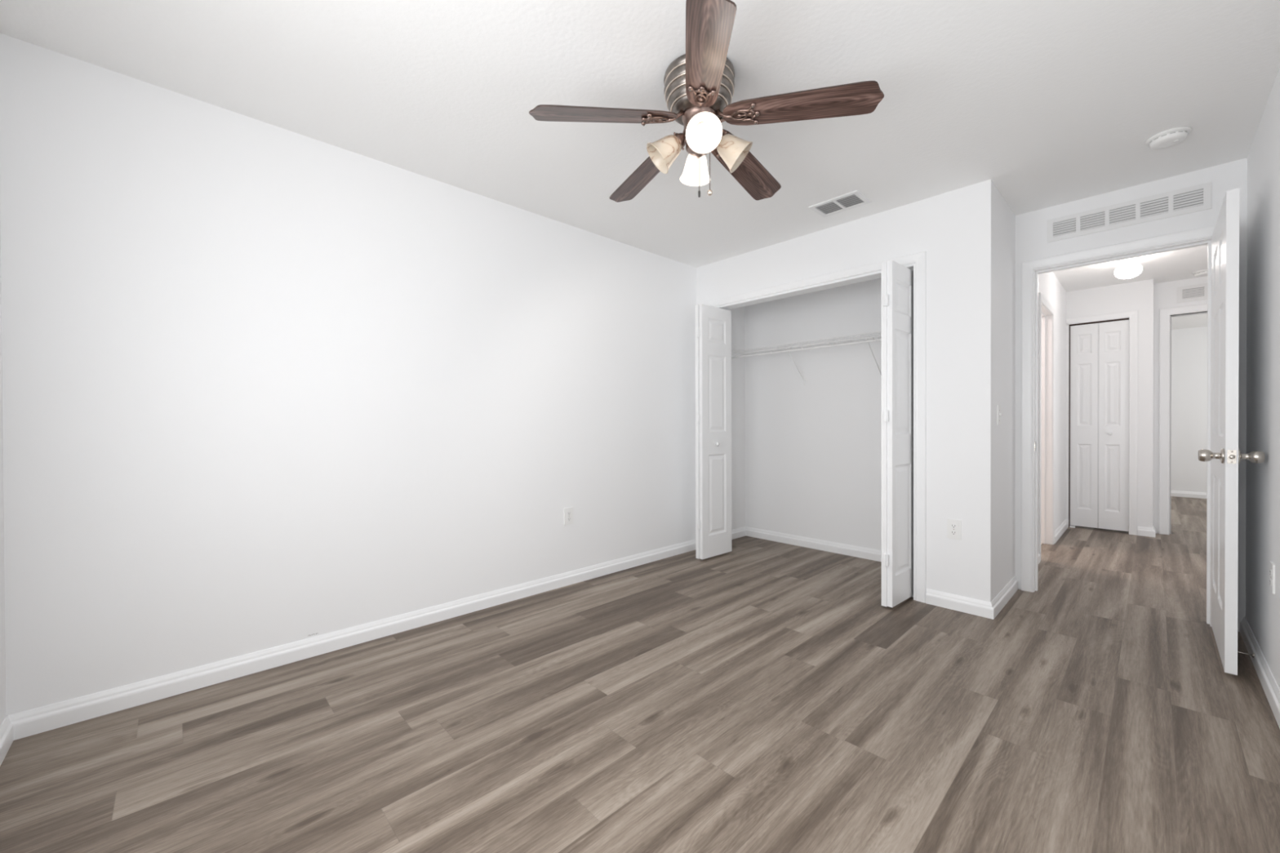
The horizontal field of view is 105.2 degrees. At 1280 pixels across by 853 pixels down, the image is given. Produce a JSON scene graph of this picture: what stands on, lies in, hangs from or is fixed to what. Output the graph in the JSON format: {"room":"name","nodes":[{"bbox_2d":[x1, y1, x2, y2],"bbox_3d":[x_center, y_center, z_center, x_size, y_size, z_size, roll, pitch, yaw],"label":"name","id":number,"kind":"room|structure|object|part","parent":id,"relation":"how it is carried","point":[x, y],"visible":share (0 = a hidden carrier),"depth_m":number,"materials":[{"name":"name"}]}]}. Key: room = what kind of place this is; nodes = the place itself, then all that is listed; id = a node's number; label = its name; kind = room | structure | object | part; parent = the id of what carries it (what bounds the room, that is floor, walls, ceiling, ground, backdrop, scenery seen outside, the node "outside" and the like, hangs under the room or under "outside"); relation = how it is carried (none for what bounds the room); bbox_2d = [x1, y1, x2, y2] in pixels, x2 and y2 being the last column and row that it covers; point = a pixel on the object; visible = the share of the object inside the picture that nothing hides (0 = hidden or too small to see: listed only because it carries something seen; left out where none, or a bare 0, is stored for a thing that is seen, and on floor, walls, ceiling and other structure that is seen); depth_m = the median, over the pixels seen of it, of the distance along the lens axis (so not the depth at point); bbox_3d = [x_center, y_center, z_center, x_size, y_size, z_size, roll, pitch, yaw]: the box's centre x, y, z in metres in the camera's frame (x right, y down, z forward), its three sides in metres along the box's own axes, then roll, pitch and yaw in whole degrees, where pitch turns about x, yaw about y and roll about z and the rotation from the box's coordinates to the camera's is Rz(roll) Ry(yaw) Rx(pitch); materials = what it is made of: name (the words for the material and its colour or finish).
{"room":"empty bedroom","nodes":[
{"label":"empty bedroom","id":0,"kind":"room"},
{"bbox_2d":[0,208,5,725],"bbox_3d":[-1.182,-0.129,0.538,0.115,2.440,3.069,-1,0,-44],"label":"wall","id":1,"kind":"structure","parent":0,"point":[2,650],"depth_m":1.67,"materials":[{"name":"white paint"}]},
{"bbox_2d":[0,715,13,766],"bbox_3d":[-1.130,1.048,0.591,0.018,0.085,3.069,-1,0,-44],"label":"baseboard","id":2,"kind":"structure","parent":1,"relation":"attached to","point":[6,727],"depth_m":1.64,"materials":[{"name":"white wood"}]},
{"bbox_2d":[0,33,745,715],"bbox_3d":[-0.628,-0.148,3.265,4.680,2.440,0.115,-1,0,-44],"label":"wall","id":3,"kind":"structure","parent":0,"point":[265,385],"depth_m":2.23,"materials":[{"name":"white paint"}]},
{"bbox_2d":[7,539,695,740],"bbox_3d":[-0.799,1.032,2.926,3.720,0.085,0.145,-1,0,-44],"label":"baseboard","id":4,"kind":"structure","parent":3,"relation":"attached to","point":[54,716],"depth_m":2.22,"materials":[{"name":"white wood"}]},
{"bbox_2d":[564,506,573,525],"bbox_3d":[-0.483,0.609,3.320,0.070,0.114,0.008,-1,0,-44],"label":"wall outlet","id":5,"kind":"object","parent":3,"relation":"attached to","point":[568,512],"visible":1,"depth_m":3.32,"materials":[{"name":"white plastic"}]},
{"bbox_2d":[0,496,1279,852],"bbox_3d":[3.526,1.086,3.695,11.600,0.060,5.400,-1,0,-44],"label":"floor","id":6,"kind":"structure","parent":0,"point":[761,695],"depth_m":1.74,"materials":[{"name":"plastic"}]},
{"bbox_2d":[0,0,1279,329],"bbox_3d":[3.517,-1.414,3.680,11.600,0.060,5.400,-1,0,-44],"label":"ceiling","id":7,"kind":"structure","parent":0,"point":[1052,103],"depth_m":1.97,"materials":[{"name":"white paint"}]},
{"bbox_2d":[528,0,884,202],"bbox_3d":[0.242,-1.121,1.944,1.208,0.484,1.222,-1,0,-44],"label":"ceiling fan","id":8,"kind":"object","parent":7,"relation":"hanging from","point":[699,84],"visible":1,"depth_m":1.80,"materials":[{"name":"brown wood"}]},
{"bbox_3d":[-0.128,-1.151,1.812,0.556,0.006,0.136,-7,14,-14],"label":"blade","id":9,"kind":"part","parent":8,"relation":"part of","materials":[{"name":"brown wood"}]},
{"bbox_3d":[0.033,-1.154,2.215,0.136,0.006,0.556,-15,2,-33],"label":"blade","id":10,"kind":"part","parent":8,"relation":"part of","materials":[{"name":"brown wood"}]},
{"bbox_3d":[0.107,-1.076,1.905,0.106,0.130,0.130,-40,0,1],"label":"lamp shade","id":11,"kind":"part","parent":8,"relation":"part of","materials":[{"name":"white glass"}]},
{"bbox_3d":[0.232,-1.077,2.026,0.130,0.130,0.106,0,-40,1],"label":"lamp shade","id":12,"kind":"part","parent":8,"relation":"part of","materials":[{"name":"white glass"}]},
{"bbox_3d":[0.227,-0.990,1.873,0.004,0.179,0.004,-1,0,-44],"label":"pull chain","id":13,"kind":"part","parent":8,"relation":"part of","materials":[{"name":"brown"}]},
{"bbox_2d":[673,117,724,150],"bbox_3d":[0.250,-1.181,1.909,0.264,0.079,0.087,-40,0,1],"label":"ceiling fan light","id":14,"kind":"object","parent":8,"relation":"attached to","point":[679,139],"depth_m":1.88,"materials":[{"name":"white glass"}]},
{"bbox_2d":[693,120,709,135],"bbox_3d":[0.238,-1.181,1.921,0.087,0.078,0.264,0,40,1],"label":"bulb","id":15,"kind":"object","parent":8,"relation":"attached to","point":[697,122],"depth_m":1.81,"materials":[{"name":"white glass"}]},
{"bbox_3d":[0.228,-1.083,1.788,0.049,0.049,0.083,0,40,1],"label":"bulb","id":16,"kind":"part","parent":8,"relation":"part of","materials":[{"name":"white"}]},
{"bbox_3d":[0.228,-1.076,1.779,0.130,0.130,0.106,0,40,1],"label":"lamp shade","id":17,"kind":"part","parent":8,"relation":"part of","materials":[{"name":"white glass"}]},
{"bbox_3d":[0.267,-0.995,1.868,0.004,0.189,0.004,-1,0,-44],"label":"pull chain","id":18,"kind":"part","parent":8,"relation":"part of","materials":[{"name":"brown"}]},
{"bbox_3d":[0.205,-1.151,1.533,0.136,0.006,0.556,12,8,2],"label":"blade","id":19,"kind":"part","parent":8,"relation":"part of","materials":[{"name":"brown wood"}]},
{"bbox_3d":[0.354,-1.077,1.900,0.106,0.130,0.130,40,1,1],"label":"lamp shade","id":20,"kind":"part","parent":8,"relation":"part of","materials":[{"name":"white glass"}]},
{"bbox_3d":[0.467,-1.156,2.186,0.136,0.006,0.556,-15,-16,38],"label":"blade","id":21,"kind":"part","parent":8,"relation":"part of","materials":[{"name":"brown wood"}]},
{"bbox_3d":[0.573,-1.153,1.765,0.556,0.006,0.136,7,-9,22],"label":"blade","id":22,"kind":"part","parent":8,"relation":"part of","materials":[{"name":"brown wood"}]},
{"bbox_2d":[808,190,871,217],"bbox_3d":[1.231,-1.368,3.018,0.210,0.010,0.300,-1,0,-44],"label":"ceiling vent","id":23,"kind":"object","parent":7,"relation":"in","point":[854,199],"visible":1,"depth_m":3.01,"materials":[{"name":"white metal"}]},
{"bbox_2d":[1114,256,1142,279],"bbox_3d":[4.031,-1.306,4.041,0.166,0.164,0.166,-1,0,-44],"label":"ceiling light","id":24,"kind":"object","parent":7,"relation":"attached to","point":[1129,268],"visible":0.92,"depth_m":4.00,"materials":[{"name":"white glass"}]},
{"bbox_2d":[1145,126,1191,149],"bbox_3d":[2.495,-1.352,2.312,0.148,0.040,0.148,-1,0,-44],"label":"smoke detector","id":25,"kind":"object","parent":7,"relation":"attached to","point":[1174,136],"visible":1,"depth_m":2.28,"materials":[{"name":"white plastic"}]},
{"bbox_2d":[1191,269,1207,276],"bbox_3d":[5.077,-1.373,4.393,0.160,0.040,0.160,-1,0,-44],"label":"smoke detector","id":26,"kind":"object","parent":7,"relation":"attached to","point":[1203,273],"visible":0.5,"depth_m":4.38,"materials":[{"name":"white plastic"}]},
{"bbox_2d":[744,278,881,550],"bbox_3d":[1.713,-0.161,4.116,0.115,2.440,2.115,-1,0,-44],"label":"wall","id":27,"kind":"structure","parent":0,"point":[813,451],"depth_m":4.23,"materials":[{"name":"white paint"}]},
{"bbox_2d":[731,331,881,386],"bbox_3d":[1.595,-0.529,3.923,0.318,0.347,2.000,-1,0,-44],"label":"wire shelf","id":28,"kind":"object","parent":27,"relation":"attached to","point":[872,339],"visible":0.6,"depth_m":4.03,"materials":[{"name":"white metal"}]},
{"bbox_3d":[1.487,-0.658,3.819,0.006,0.006,1.988,-1,0,-44],"label":"rail","id":29,"kind":"part","parent":28,"relation":"part of","materials":[{"name":"white plastic"}]},
{"bbox_3d":[1.489,-0.690,3.821,0.006,0.006,1.988,-1,0,-44],"label":"rail","id":30,"kind":"part","parent":28,"relation":"part of","materials":[{"name":"white plastic"}]},
{"bbox_3d":[1.498,-0.632,3.830,0.013,0.013,1.988,-1,0,-44],"label":"hanging rail","id":31,"kind":"part","parent":28,"relation":"part of","materials":[{"name":"white plastic"}]},
{"bbox_3d":[1.601,-0.690,3.928,0.006,0.006,1.988,-1,0,-44],"label":"rail","id":32,"kind":"part","parent":28,"relation":"part of","materials":[{"name":"white plastic"}]},
{"bbox_3d":[1.705,-0.692,4.027,0.006,0.006,1.988,-1,0,-44],"label":"rail","id":33,"kind":"part","parent":28,"relation":"part of","materials":[{"name":"white plastic"}]},
{"bbox_2d":[731,526,881,561],"bbox_3d":[1.493,1.019,3.830,0.614,0.085,2.000,-1,0,-44],"label":"baseboard","id":34,"kind":"structure","parent":27,"relation":"attached to","point":[828,546],"depth_m":4.26,"materials":[{"name":"white wood"}]},
{"bbox_2d":[696,179,995,602],"bbox_3d":[1.265,-0.155,3.529,0.115,2.440,2.115,-1,0,-44],"label":"wall","id":35,"kind":"structure","parent":0,"point":[956,229],"depth_m":2.87,"materials":[{"name":"white paint"}]},
{"bbox_2d":[695,303,731,559],"bbox_3d":[0.604,0.041,3.986,0.398,2.015,0.107,-1,0,-44],"label":"door","id":36,"kind":"structure","parent":35,"relation":"in","point":[713,324],"depth_m":3.94,"materials":[{"name":"white wood"}]},
{"bbox_2d":[716,264,913,310],"bbox_3d":[1.194,-0.990,3.591,0.116,0.008,1.520,-1,0,-44],"label":"trim","id":37,"kind":"structure","parent":35,"relation":"attached to","point":[877,275],"depth_m":3.54,"materials":[{"name":"white wood"}]},
{"bbox_2d":[708,251,925,603],"bbox_3d":[1.193,0.003,3.584,0.116,2.122,1.646,-1,0,-44],"label":"trim","id":38,"kind":"structure","parent":35,"relation":"attached to","point":[919,268],"depth_m":2.98,"materials":[{"name":"white wood"}]},
{"bbox_2d":[880,260,913,607],"bbox_3d":[1.559,0.044,2.980,0.394,2.015,0.091,0,0,-41],"label":"door","id":39,"kind":"structure","parent":35,"relation":"in","point":[896,279],"depth_m":2.90,"materials":[{"name":"white wood"}]},
{"bbox_2d":[946,518,960,540],"bbox_3d":[1.831,0.600,2.854,0.008,0.114,0.070,-1,0,-44],"label":"wall outlet","id":40,"kind":"object","parent":35,"relation":"attached to","point":[953,526],"visible":1,"depth_m":2.85,"materials":[{"name":"white plastic"}]},
{"bbox_2d":[950,530,957,535],"bbox_3d":[1.829,0.619,2.852,0.002,0.025,0.034,-1,0,-44],"label":"receptacle","id":41,"kind":"object","parent":40,"relation":"attached to","point":[952,532],"depth_m":2.85,"materials":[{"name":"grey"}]},
{"bbox_2d":[950,524,957,528],"bbox_3d":[1.828,0.580,2.852,0.002,0.025,0.034,-1,0,-44],"label":"receptacle","id":42,"kind":"object","parent":40,"relation":"attached to","point":[952,526],"depth_m":2.85,"materials":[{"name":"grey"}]},
{"bbox_2d":[995,186,1066,596],"bbox_3d":[3.234,-0.165,4.025,3.420,2.440,0.115,-1,0,-44],"label":"wall","id":43,"kind":"structure","parent":0,"point":[1005,242],"depth_m":3.07,"materials":[{"name":"white paint"}]},
{"bbox_2d":[925,576,1017,619],"bbox_3d":[2.093,1.022,3.071,0.702,0.085,0.339,-1,0,-44],"label":"baseboard","id":44,"kind":"structure","parent":43,"relation":"attached to","point":[991,610],"depth_m":2.84,"materials":[{"name":"white wood"}]},
{"bbox_2d":[996,405,1001,425],"bbox_3d":[2.096,-0.064,2.850,0.070,0.114,0.016,-1,0,-44],"label":"light switch","id":45,"kind":"object","parent":43,"relation":"attached to","point":[998,407],"visible":1,"depth_m":2.84,"materials":[{"name":"white plastic"}]},
{"bbox_2d":[1038,292,1055,561],"bbox_3d":[3.376,0.001,4.161,0.810,2.105,0.149,-1,0,-44],"label":"trim","id":46,"kind":"structure","parent":43,"relation":"attached to","point":[1046,312],"depth_m":4.36,"materials":[{"name":"white wood"}]},
{"bbox_2d":[1054,519,1068,543],"bbox_3d":[4.085,1.005,4.747,0.978,0.085,0.018,-1,0,-44],"label":"baseboard","id":47,"kind":"structure","parent":43,"relation":"attached to","point":[1062,528],"depth_m":4.71,"materials":[{"name":"white wood"}]},
{"bbox_2d":[1066,279,1153,534],"bbox_3d":[4.685,-0.175,4.898,0.115,2.440,0.623,-1,0,-44],"label":"wall","id":48,"kind":"structure","parent":0,"point":[1135,295],"depth_m":4.70,"materials":[{"name":"white paint"}]},
{"bbox_2d":[1070,320,1128,531],"bbox_3d":[4.608,-0.008,4.918,0.061,2.062,0.429,-1,0,-44],"label":"door","id":49,"kind":"structure","parent":48,"relation":"in","point":[1100,352],"depth_m":4.91,"materials":[{"name":"white wood"}]},
{"bbox_2d":[1066,310,1137,535],"bbox_3d":[4.588,-0.035,4.905,0.016,2.160,0.561,-1,0,-44],"label":"trim","id":50,"kind":"structure","parent":48,"relation":"attached to","point":[1132,315],"depth_m":4.72,"materials":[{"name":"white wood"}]},
{"bbox_2d":[1137,524,1155,537],"bbox_3d":[4.911,1.002,4.743,0.248,0.085,0.118,-1,0,-44],"label":"baseboard","id":51,"kind":"structure","parent":48,"relation":"attached to","point":[1144,531],"depth_m":4.66,"materials":[{"name":"white wood"}]},
{"bbox_2d":[1152,275,1207,533],"bbox_3d":[5.514,-0.175,4.376,0.115,2.440,1.277,-1,0,-44],"label":"wall","id":52,"kind":"structure","parent":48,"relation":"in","point":[1165,294],"depth_m":4.78,"materials":[{"name":"white paint"}]},
{"bbox_2d":[1159,303,1207,534],"bbox_3d":[5.408,-0.048,4.478,0.134,2.185,0.901,-1,0,-44],"label":"door frame","id":53,"kind":"structure","parent":52,"relation":"attached to","point":[1165,314],"depth_m":4.73,"materials":[{"name":"white wood"}]},
{"bbox_2d":[1177,283,1207,302],"bbox_3d":[5.258,-1.255,4.546,0.008,0.150,0.360,-1,0,-44],"label":"wall vent","id":54,"kind":"object","parent":52,"relation":"attached to","point":[1198,291],"visible":0.52,"depth_m":4.61,"materials":[{"name":"white metal"}]},
{"bbox_2d":[1014,158,1247,631],"bbox_3d":[3.074,-0.156,2.640,0.115,2.440,1.900,-1,0,-44],"label":"wall","id":55,"kind":"structure","parent":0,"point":[1031,228],"depth_m":2.76,"materials":[{"name":"white paint"}]},
{"bbox_2d":[1021,225,1215,626],"bbox_3d":[2.821,0.001,2.907,0.149,2.125,0.867,-1,0,-44],"label":"door frame","id":56,"kind":"structure","parent":55,"relation":"attached to","point":[1030,269],"depth_m":3.13,"materials":[{"name":"white wood"}]},
{"bbox_2d":[1198,188,1264,675],"bbox_3d":[2.766,0.022,2.320,0.764,2.045,0.181,-1,0,-44],"label":"door","id":57,"kind":"structure","parent":56,"relation":"attached to","point":[1225,455],"depth_m":2.08,"materials":[{"name":"white wood"}]},
{"bbox_3d":[2.507,0.128,2.149,0.065,0.065,0.073,-1,0,-44],"label":"knob","id":58,"kind":"part","parent":57,"relation":"part of","materials":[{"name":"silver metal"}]},
{"bbox_3d":[2.499,0.128,2.067,0.002,0.058,0.025,-1,0,-44],"label":"latch plate","id":59,"kind":"part","parent":57,"relation":"part of","materials":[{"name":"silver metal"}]},
{"bbox_3d":[2.582,0.128,2.071,0.065,0.065,0.073,-1,0,-44],"label":"knob","id":60,"kind":"part","parent":57,"relation":"part of","materials":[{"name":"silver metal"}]},
{"bbox_2d":[1047,182,1211,242],"bbox_3d":[2.794,-1.226,2.835,0.008,0.140,0.674,-1,0,-44],"label":"return grille","id":61,"kind":"object","parent":55,"relation":"attached to","point":[1195,198],"visible":1,"depth_m":2.80,"materials":[{"name":"white metal"}]},
{"bbox_2d":[1170,326,1207,492],"bbox_3d":[7.751,-0.200,7.305,0.115,2.440,4.800,-1,0,-44],"label":"wall","id":62,"kind":"structure","parent":0,"point":[1188,345],"depth_m":7.05,"materials":[{"name":"white paint"}]},
{"bbox_2d":[1170,490,1206,498],"bbox_3d":[8.022,0.979,6.935,0.018,0.085,3.485,-1,0,-44],"label":"baseboard","id":63,"kind":"structure","parent":62,"relation":"attached to","point":[1173,493],"depth_m":7.05,"materials":[{"name":"white wood"}]},
{"bbox_2d":[1245,66,1279,688],"bbox_3d":[1.515,-0.141,0.909,4.531,2.440,0.115,-1,0,-44],"label":"wall","id":64,"kind":"structure","parent":0,"point":[1263,228],"depth_m":2.12,"materials":[{"name":"white paint"}]},
{"bbox_2d":[1237,651,1254,657],"bbox_3d":[2.699,1.016,2.200,0.022,0.022,0.078,-1,0,-44],"label":"door stop","id":65,"kind":"object","parent":64,"relation":"attached to","point":[1252,655],"visible":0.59,"depth_m":2.18,"materials":[{"name":"silver metal"}]},
{"bbox_3d":[2.700,1.016,2.198,0.006,0.006,0.062,-1,0,-44],"label":"rod","id":66,"kind":"part","parent":65,"relation":"part of","materials":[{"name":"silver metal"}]},
{"bbox_2d":[1240,616,1279,728],"bbox_3d":[1.514,1.036,1.004,4.416,0.085,0.018,-1,0,-44],"label":"baseboard","id":67,"kind":"structure","parent":64,"relation":"attached to","point":[1271,689],"depth_m":2.04,"materials":[{"name":"white wood"}]},
{"bbox_2d":[1269,561,1275,594],"bbox_3d":[2.502,0.598,1.938,0.070,0.114,0.008,-1,0,-44],"label":"wall outlet","id":68,"kind":"object","parent":64,"relation":"attached to","point":[1272,566],"visible":1,"depth_m":1.92,"materials":[{"name":"white plastic"}]}
]}

